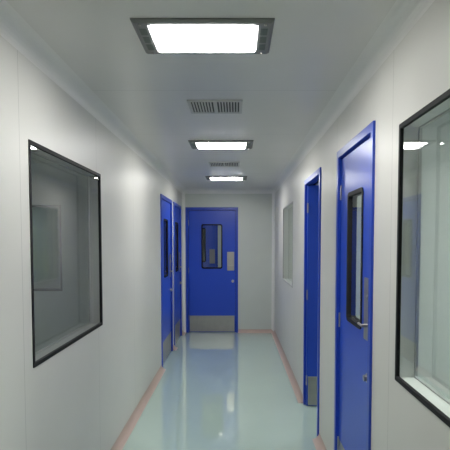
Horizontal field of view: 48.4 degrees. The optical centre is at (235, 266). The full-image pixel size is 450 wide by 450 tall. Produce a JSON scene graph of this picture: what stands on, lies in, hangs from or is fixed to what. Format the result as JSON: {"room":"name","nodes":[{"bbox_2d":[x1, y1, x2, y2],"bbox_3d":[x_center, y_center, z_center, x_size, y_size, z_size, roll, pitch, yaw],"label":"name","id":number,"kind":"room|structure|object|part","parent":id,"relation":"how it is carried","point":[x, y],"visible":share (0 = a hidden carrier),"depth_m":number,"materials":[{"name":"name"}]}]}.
{"room":"clean room","nodes":[
{"label":"clean room","id":0,"kind":"room"},
{"bbox_2d":[31,163,88,351],"bbox_3d":[-2.290,0.049,5.650,2.620,2.410,0.080,0,3,0],"label":"wall","id":1,"kind":"structure","parent":0,"point":[57,314],"depth_m":5.60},
{"bbox_2d":[32,205,62,290],"bbox_3d":[-2.450,-0.213,5.637,1.000,0.965,0.088,0,3,0],"label":"window","id":2,"kind":"structure","parent":1,"relation":"in","point":[59,206],"depth_m":5.60,"materials":[{"name":"grey metal"}]},
{"bbox_2d":[0,35,182,449],"bbox_3d":[-0.940,0.177,3.214,0.080,2.410,10.400,0,3,0],"label":"wall","id":3,"kind":"structure","parent":0,"point":[82,397],"depth_m":2.82,"materials":[{"name":"white paint"}]},
{"bbox_2d":[28,139,102,367],"bbox_3d":[-0.940,-0.082,2.764,0.088,1.005,1.150,0,3,0],"label":"window","id":4,"kind":"structure","parent":3,"relation":"in","point":[30,142],"depth_m":2.75,"materials":[{"name":"black metal"}]},
{"bbox_2d":[31,146,99,360],"bbox_3d":[-0.940,-0.082,2.764,0.060,1.003,1.148,0,3,0],"label":"liner","id":5,"kind":"object","parent":3,"relation":"attached to","point":[93,180],"visible":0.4,"depth_m":3.31,"materials":[{"name":"grey metal"}]},
{"bbox_2d":[0,0,185,192],"bbox_3d":[-0.863,-0.989,3.153,0.075,0.075,10.400,0,3,0],"label":"trim","id":6,"kind":"structure","parent":3,"relation":"attached to","point":[13,28],"depth_m":2.55,"materials":[{"name":"white metal"}]},
{"bbox_2d":[111,365,165,449],"bbox_3d":[-0.873,1.416,2.067,0.055,0.055,7.980,0,3,0],"label":"baseboard","id":7,"kind":"structure","parent":3,"relation":"attached to","point":[128,428],"depth_m":4.44,"materials":[{"name":"pink plastic"}]},
{"bbox_2d":[160,194,172,366],"bbox_3d":[-0.940,0.155,6.507,0.104,2.110,1.020,0,3,0],"label":"frame","id":8,"kind":"object","parent":3,"relation":"attached to","point":[162,197],"visible":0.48,"depth_m":6.73,"materials":[{"name":"blue metal"}]},
{"bbox_2d":[162,200,172,363],"bbox_3d":[-0.931,0.177,6.504,0.126,2.050,0.930,0,3,0],"label":"door","id":9,"kind":"structure","parent":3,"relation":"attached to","point":[166,253],"depth_m":6.55,"materials":[{"name":"blue metal"}]},
{"bbox_3d":[-0.909,1.058,6.554,0.002,0.270,0.898,0,3,0],"label":"kick plate","id":10,"kind":"part","parent":9,"relation":"part of","materials":[{"name":"metal"}]},
{"bbox_3d":[-0.906,-0.018,6.885,0.004,0.315,0.120,0,3,0],"label":"lock plate","id":11,"kind":"part","parent":9,"relation":"part of","materials":[{"name":"metal"}]},
{"bbox_2d":[173,202,181,344],"bbox_3d":[-0.940,0.093,7.690,0.104,2.110,0.950,0,3,0],"label":"frame","id":12,"kind":"object","parent":3,"relation":"attached to","point":[176,205],"visible":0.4,"depth_m":8.04,"materials":[{"name":"blue metal"}]},
{"bbox_2d":[174,206,181,342],"bbox_3d":[-0.931,0.115,7.688,0.126,2.050,0.860,0,3,0],"label":"door","id":13,"kind":"structure","parent":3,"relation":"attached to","point":[178,282],"depth_m":7.78,"materials":[{"name":"blue metal"}]},
{"bbox_3d":[-0.909,0.996,7.738,0.002,0.270,0.828,0,3,0],"label":"kick plate","id":14,"kind":"part","parent":13,"relation":"part of","materials":[{"name":"metal"}]},
{"bbox_2d":[182,191,185,331],"bbox_3d":[-0.875,-0.094,8.382,0.050,2.410,0.050,0,3,0],"label":"trim","id":15,"kind":"structure","parent":3,"relation":"attached to","point":[183,193],"depth_m":8.40,"materials":[{"name":"white metal"}]},
{"bbox_2d":[32,194,271,328],"bbox_3d":[0.000,-0.097,8.447,7.200,2.410,0.080,0,3,0],"label":"wall","id":16,"kind":"structure","parent":0,"point":[254,210],"depth_m":8.39,"materials":[{"name":"white paint"}]},
{"bbox_2d":[188,210,234,331],"bbox_3d":[-0.409,0.075,8.447,0.790,2.050,0.126,0,3,0],"label":"door","id":17,"kind":"structure","parent":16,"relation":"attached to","point":[211,289],"depth_m":8.43,"materials":[{"name":"blue metal"}]},
{"bbox_3d":[-0.405,0.958,8.471,0.758,0.270,0.002,0,3,0],"label":"kick plate","id":18,"kind":"part","parent":17,"relation":"part of","materials":[{"name":"metal"}]},
{"bbox_3d":[-0.089,-0.098,8.412,0.120,0.315,0.004,0,3,0],"label":"lock plate","id":19,"kind":"part","parent":17,"relation":"part of","materials":[{"name":"metal"}]},
{"bbox_2d":[185,207,237,332],"bbox_3d":[-0.405,0.053,8.454,0.880,2.110,0.104,0,3,0],"label":"frame","id":20,"kind":"object","parent":16,"relation":"attached to","point":[186,208],"visible":0.94,"depth_m":8.40,"materials":[{"name":"blue metal"}]},
{"bbox_2d":[183,189,273,193],"bbox_3d":[-0.125,-1.259,8.308,1.550,0.075,0.075,0,3,0],"label":"trim","id":21,"kind":"structure","parent":16,"relation":"attached to","point":[186,191],"depth_m":8.34,"materials":[{"name":"white metal"}]},
{"bbox_2d":[238,329,273,332],"bbox_3d":[0.343,1.082,8.441,0.615,0.055,0.055,0,3,0],"label":"baseboard","id":22,"kind":"structure","parent":16,"relation":"attached to","point":[239,330],"depth_m":8.46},
{"bbox_2d":[271,191,274,330],"bbox_3d":[0.625,-0.094,8.382,0.050,2.410,0.050,0,3,0],"label":"trim","id":23,"kind":"structure","parent":16,"relation":"attached to","point":[273,193],"depth_m":8.39,"materials":[{"name":"white metal"}]},
{"bbox_2d":[6,0,395,188],"bbox_3d":[0.000,-1.173,4.995,7.400,0.100,14.300,0,3,0],"label":"ceiling","id":24,"kind":"structure","parent":0,"point":[315,44],"depth_m":2.56,"materials":[{"name":"paint"}]},
{"bbox_2d":[130,18,274,54],"bbox_3d":[-0.130,-0.961,2.103,0.560,0.021,0.340,0,3,0],"label":"ceiling light","id":25,"kind":"object","parent":24,"relation":"in","point":[156,35],"depth_m":2.05,"materials":[{"name":"white plastic"}]},
{"bbox_2d":[187,100,242,113],"bbox_3d":[-0.130,-1.024,3.201,0.340,0.010,0.300,0,3,0],"label":"ceiling air vent","id":26,"kind":"object","parent":24,"relation":"in","point":[195,106],"depth_m":3.20,"materials":[{"name":"grey metal"}]},
{"bbox_2d":[188,140,253,149],"bbox_3d":[-0.130,-1.084,4.449,0.560,0.021,0.340,0,3,0],"label":"ceiling light","id":27,"kind":"object","parent":24,"relation":"in","point":[195,144],"depth_m":4.37,"materials":[{"name":"white plastic"}]},
{"bbox_2d":[208,162,239,166],"bbox_3d":[-0.130,-1.150,5.598,0.340,0.010,0.300,0,3,0],"label":"ceiling air vent","id":28,"kind":"object","parent":24,"relation":"in","point":[212,164],"depth_m":5.58,"materials":[{"name":"grey metal"}]},
{"bbox_2d":[205,176,246,180],"bbox_3d":[-0.130,-1.208,6.826,0.560,0.021,0.340,0,3,0],"label":"ceiling light","id":29,"kind":"object","parent":24,"relation":"in","point":[244,178],"depth_m":6.69,"materials":[{"name":"white plastic"}]},
{"bbox_2d":[203,229,204,260],"bbox_3d":[0.000,-0.291,12.151,7.400,2.410,0.100,0,3,0],"label":"wall","id":30,"kind":"structure","parent":0,"point":[203,229],"depth_m":12.09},
{"bbox_2d":[122,332,316,449],"bbox_3d":[0.000,1.333,5.127,7.400,0.100,14.300,0,3,0],"label":"floor","id":31,"kind":"structure","parent":0,"point":[217,390],"depth_m":4.74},
{"bbox_2d":[218,225,220,266],"bbox_3d":[0.000,-0.233,11.043,7.200,2.410,0.080,0,3,0],"label":"wall","id":32,"kind":"structure","parent":0,"point":[219,226],"depth_m":10.99,"materials":[{"name":"white paint"}]},
{"bbox_2d":[203,225,215,266],"bbox_3d":[-0.844,-0.061,11.043,0.790,2.050,0.126,0,3,0],"label":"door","id":33,"kind":"structure","parent":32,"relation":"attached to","point":[210,230],"depth_m":11.00,"materials":[{"name":"blue metal"}]},
{"bbox_3d":[-0.524,-0.234,11.009,0.120,0.315,0.004,0,3,0],"label":"lock plate","id":34,"kind":"part","parent":33,"relation":"part of","materials":[{"name":"metal"}]},
{"bbox_2d":[216,225,217,266],"bbox_3d":[-0.840,-0.084,11.051,0.880,2.110,0.104,0,3,0],"label":"frame","id":35,"kind":"object","parent":32,"relation":"attached to","point":[216,225],"visible":0.05,"depth_m":10.98,"materials":[{"name":"blue metal"}]},
{"bbox_2d":[275,0,449,449],"bbox_3d":[0.690,0.177,3.214,0.080,2.410,10.400,0,3,0],"label":"wall","id":36,"kind":"structure","parent":0,"point":[416,72],"depth_m":2.25,"materials":[{"name":"white paint"}]},
{"bbox_2d":[272,330,302,402],"bbox_3d":[0.623,1.178,6.621,0.055,0.055,3.700,0,3,0],"label":"baseboard","id":37,"kind":"structure","parent":36,"relation":"attached to","point":[299,396],"depth_m":5.88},
{"bbox_2d":[283,201,292,287],"bbox_3d":[0.690,-0.286,6.314,0.088,0.990,1.200,0,3,0],"label":"window","id":38,"kind":"structure","parent":36,"relation":"in","point":[287,210],"depth_m":6.23,"materials":[{"name":"clear glass"}]},
{"bbox_2d":[303,167,320,435],"bbox_3d":[0.690,0.271,4.290,0.104,2.110,0.860,0,3,0],"label":"frame","id":39,"kind":"object","parent":36,"relation":"attached to","point":[316,176],"visible":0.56,"depth_m":4.31,"materials":[{"name":"blue metal"}]},
{"bbox_2d":[306,185,318,405],"bbox_3d":[1.037,0.274,4.651,0.770,2.050,0.126,0,3,0],"label":"door","id":40,"kind":"structure","parent":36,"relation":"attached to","point":[312,190],"depth_m":4.63,"materials":[{"name":"blue metal"}]},
{"bbox_3d":[1.041,1.157,4.675,0.738,0.270,0.002,0,3,0],"label":"kick plate","id":41,"kind":"part","parent":40,"relation":"part of","materials":[{"name":"metal"}]},
{"bbox_2d":[312,433,326,449],"bbox_3d":[0.623,1.336,3.595,0.055,0.055,0.640,0,3,0],"label":"baseboard","id":42,"kind":"structure","parent":36,"relation":"attached to","point":[318,442],"depth_m":3.79,"materials":[{"name":"pink plastic"}]},
{"bbox_2d":[271,0,434,192],"bbox_3d":[0.613,-0.989,3.153,0.075,0.075,10.400,0,3,0],"label":"trim","id":43,"kind":"structure","parent":36,"relation":"attached to","point":[403,15],"depth_m":2.39,"materials":[{"name":"white metal"}]},
{"bbox_2d":[337,138,369,449],"bbox_3d":[0.681,0.371,2.807,0.126,2.050,0.750,0,3,0],"label":"door","id":44,"kind":"structure","parent":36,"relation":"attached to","point":[356,165],"depth_m":2.86,"materials":[{"name":"blue metal"}]},
{"bbox_3d":[0.659,1.253,2.849,0.002,0.270,0.718,0,3,0],"label":"kick plate","id":45,"kind":"part","parent":44,"relation":"part of","materials":[{"name":"metal"}]},
{"bbox_3d":[0.638,0.218,2.504,0.040,0.161,0.084,0,3,0],"label":"lever handle","id":46,"kind":"part","parent":44,"relation":"part of","materials":[{"name":"metal"}]},
{"bbox_3d":[0.656,0.212,2.498,0.004,0.315,0.120,0,3,0],"label":"lock plate","id":47,"kind":"part","parent":44,"relation":"part of","materials":[{"name":"metal"}]},
{"bbox_2d":[334,120,375,449],"bbox_3d":[0.690,0.349,2.802,0.104,2.110,0.840,0,3,0],"label":"frame","id":48,"kind":"object","parent":36,"relation":"attached to","point":[368,132],"visible":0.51,"depth_m":2.52,"materials":[{"name":"blue metal"}]},
{"bbox_2d":[395,89,449,427],"bbox_3d":[0.690,-0.023,1.436,0.088,1.025,1.150,0,3,0],"label":"window","id":49,"kind":"structure","parent":36,"relation":"in","point":[445,95],"depth_m":1.98,"materials":[{"name":"black metal"}]},
{"bbox_2d":[400,98,449,417],"bbox_3d":[0.690,-0.023,1.436,0.060,1.023,1.148,0,3,0],"label":"window frame","id":50,"kind":"structure","parent":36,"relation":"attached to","point":[411,132],"depth_m":1.99,"materials":[{"name":"white metal"}]},
{"bbox_2d":[356,112,449,399],"bbox_3d":[2.165,0.165,3.453,2.870,2.410,0.080,0,3,0],"label":"wall","id":51,"kind":"structure","parent":0,"point":[434,295],"depth_m":3.40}
]}

